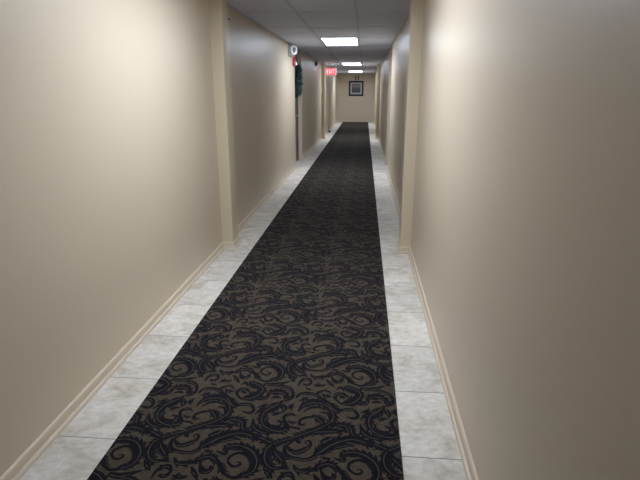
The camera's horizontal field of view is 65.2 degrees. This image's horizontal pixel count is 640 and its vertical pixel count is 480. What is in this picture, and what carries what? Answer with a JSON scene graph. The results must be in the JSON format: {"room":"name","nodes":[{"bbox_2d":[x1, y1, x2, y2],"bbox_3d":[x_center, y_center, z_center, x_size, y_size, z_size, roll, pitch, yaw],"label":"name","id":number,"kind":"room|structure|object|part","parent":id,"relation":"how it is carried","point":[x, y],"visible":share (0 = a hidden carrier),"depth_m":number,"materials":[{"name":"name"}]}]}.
{"room":"hotel corridor","nodes":[
{"label":"hotel corridor","id":0,"kind":"room"},
{"bbox_2d":[0,0,336,476],"bbox_3d":[-0.650,-2.528,9.412,0.220,2.470,32.940,1,17,5],"label":"wall","id":1,"kind":"structure","parent":0,"point":[110,192],"depth_m":2.71,"materials":[{"name":"paint"}]},
{"bbox_2d":[0,121,336,479],"bbox_3d":[-0.502,-1.371,9.743,0.197,0.063,32.500,1,17,5],"label":"baseboard","id":2,"kind":"structure","parent":1,"relation":"attached to","point":[16,471],"depth_m":2.76,"materials":[{"name":"paint"}]},
{"bbox_2d":[208,0,237,241],"bbox_3d":[-0.906,-1.064,4.760,0.109,2.320,0.220,1,17,5],"label":"pilaster","id":3,"kind":"object","parent":1,"relation":"attached to","point":[218,14],"visible":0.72,"depth_m":4.65,"materials":[{"name":"paint"}]},
{"bbox_2d":[288,44,296,55],"bbox_3d":[-0.489,-3.401,8.954,0.138,0.195,0.290,1,17,5],"label":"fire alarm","id":4,"kind":"object","parent":1,"relation":"attached to","point":[292,49],"visible":1,"depth_m":8.94,"materials":[{"name":"grey plastic"}]},
{"bbox_2d":[293,57,296,65],"bbox_3d":[-0.481,-3.385,9.487,0.068,0.160,0.110,1,17,5],"label":"fire alarm strobe","id":5,"kind":"object","parent":1,"relation":"attached to","point":[294,58],"visible":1,"depth_m":9.45,"materials":[{"name":"red plastic"}]},
{"bbox_2d":[294,54,299,160],"bbox_3d":[-0.548,-2.763,10.464,0.138,2.320,1.060,1,17,5],"label":"door","id":6,"kind":"structure","parent":1,"relation":"in","point":[296,99],"depth_m":10.98,"materials":[{"name":"paint"}]},
{"bbox_3d":[-0.570,-2.659,10.497,0.095,2.100,1.060,1,17,5],"label":"frame","id":7,"kind":"part","parent":6,"relation":"part of","materials":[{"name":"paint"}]},
{"bbox_2d":[295,60,303,98],"bbox_3d":[-0.443,-3.305,10.303,0.215,0.781,0.703,1,17,5],"label":"wreath","id":8,"kind":"object","parent":6,"relation":"hanging from","point":[298,80],"visible":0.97,"depth_m":10.17,"materials":[{"name":"green plant"}]},
{"bbox_2d":[321,64,324,136],"bbox_3d":[0.107,-4.418,16.017,0.109,2.320,0.220,1,17,5],"label":"pilaster","id":9,"kind":"object","parent":1,"relation":"attached to","point":[322,65],"visible":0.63,"depth_m":15.90,"materials":[{"name":"paint"}]},
{"bbox_2d":[325,68,335,74],"bbox_3d":[0.342,-5.330,15.829,0.345,0.225,0.120,1,17,5],"label":"exit sign","id":10,"kind":"object","parent":9,"relation":"attached to","point":[328,71],"visible":1,"depth_m":15.80,"materials":[{"name":"red plastic"}]},
{"bbox_2d":[20,122,466,479],"bbox_3d":[0.381,-1.262,9.697,2.290,0.120,32.940,1,17,5],"label":"floor","id":11,"kind":"structure","parent":0,"point":[429,446],"depth_m":2.82,"materials":[{"name":"stone"}]},
{"bbox_2d":[87,122,403,479],"bbox_3d":[0.399,-1.349,9.763,1.269,0.010,32.280,1,17,5],"label":"carpet runner","id":12,"kind":"object","parent":11,"relation":"on","point":[288,374],"visible":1,"depth_m":2.82,"materials":[{"name":"black carpet"}]},
{"bbox_2d":[227,0,409,73],"bbox_3d":[0.381,-3.611,8.996,2.290,0.158,32.940,1,17,5],"label":"ceiling","id":13,"kind":"structure","parent":0,"point":[376,24],"depth_m":6.43,"materials":[{"name":"tile"}]},
{"bbox_2d":[320,38,358,45],"bbox_3d":[0.362,-3.494,8.687,0.650,0.106,1.400,1,17,5],"label":"ceiling light","id":14,"kind":"object","parent":13,"relation":"attached to","point":[327,41],"visible":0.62,"depth_m":8.62,"materials":[{"name":"white plastic"}]},
{"bbox_2d":[341,63,361,64],"bbox_3d":[1.014,-5.651,15.925,0.650,0.106,1.400,1,17,5],"label":"ceiling light","id":15,"kind":"object","parent":13,"relation":"attached to","point":[341,63],"visible":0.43,"depth_m":15.78,"materials":[{"name":"white plastic"}]},
{"bbox_2d":[337,74,374,120],"bbox_3d":[1.787,-7.158,24.947,1.850,2.470,0.220,1,17,5],"label":"wall","id":16,"kind":"structure","parent":0,"point":[349,108],"depth_m":24.89,"materials":[{"name":"paint"}]},
{"bbox_2d":[337,121,372,121],"bbox_3d":[1.776,-5.969,25.173,1.794,0.063,0.028,1,17,5],"label":"baseboard","id":17,"kind":"structure","parent":16,"relation":"attached to","point":[337,121],"depth_m":25.18,"materials":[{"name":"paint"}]},
{"bbox_2d":[349,76,363,95],"bbox_3d":[1.786,-7.607,24.680,0.720,0.960,0.035,1,17,5],"label":"framed picture","id":18,"kind":"object","parent":16,"relation":"attached to","point":[355,87],"visible":1,"depth_m":24.70,"materials":[{"name":"black wood"}]},
{"bbox_2d":[352,84,360,92],"bbox_3d":[1.786,-7.500,24.710,0.436,0.427,0.004,1,17,5],"label":"print","id":19,"kind":"object","parent":18,"relation":"attached to","point":[356,88],"depth_m":24.71},
{"bbox_2d":[374,0,639,479],"bbox_3d":[1.412,-2.477,9.241,0.220,2.470,32.940,1,17,5],"label":"wall","id":20,"kind":"structure","parent":0,"point":[525,235],"depth_m":1.39,"materials":[{"name":"paint"}]},
{"bbox_2d":[375,63,380,137],"bbox_3d":[1.845,-4.376,15.874,0.103,2.320,0.220,1,17,5],"label":"pilaster","id":21,"kind":"object","parent":20,"relation":"attached to","point":[379,64],"visible":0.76,"depth_m":15.76,"materials":[{"name":"paint"}]},
{"bbox_2d":[399,0,423,246],"bbox_3d":[0.831,-1.017,4.602,0.103,2.320,0.220,1,17,5],"label":"pilaster","id":22,"kind":"object","parent":20,"relation":"attached to","point":[416,9],"visible":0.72,"depth_m":4.48,"materials":[{"name":"paint"}]},
{"bbox_2d":[373,121,478,479],"bbox_3d":[1.267,-1.328,9.597,0.191,0.063,32.500,1,17,5],"label":"baseboard","id":23,"kind":"structure","parent":20,"relation":"attached to","point":[464,449],"depth_m":2.74,"materials":[{"name":"paint"}]}
]}

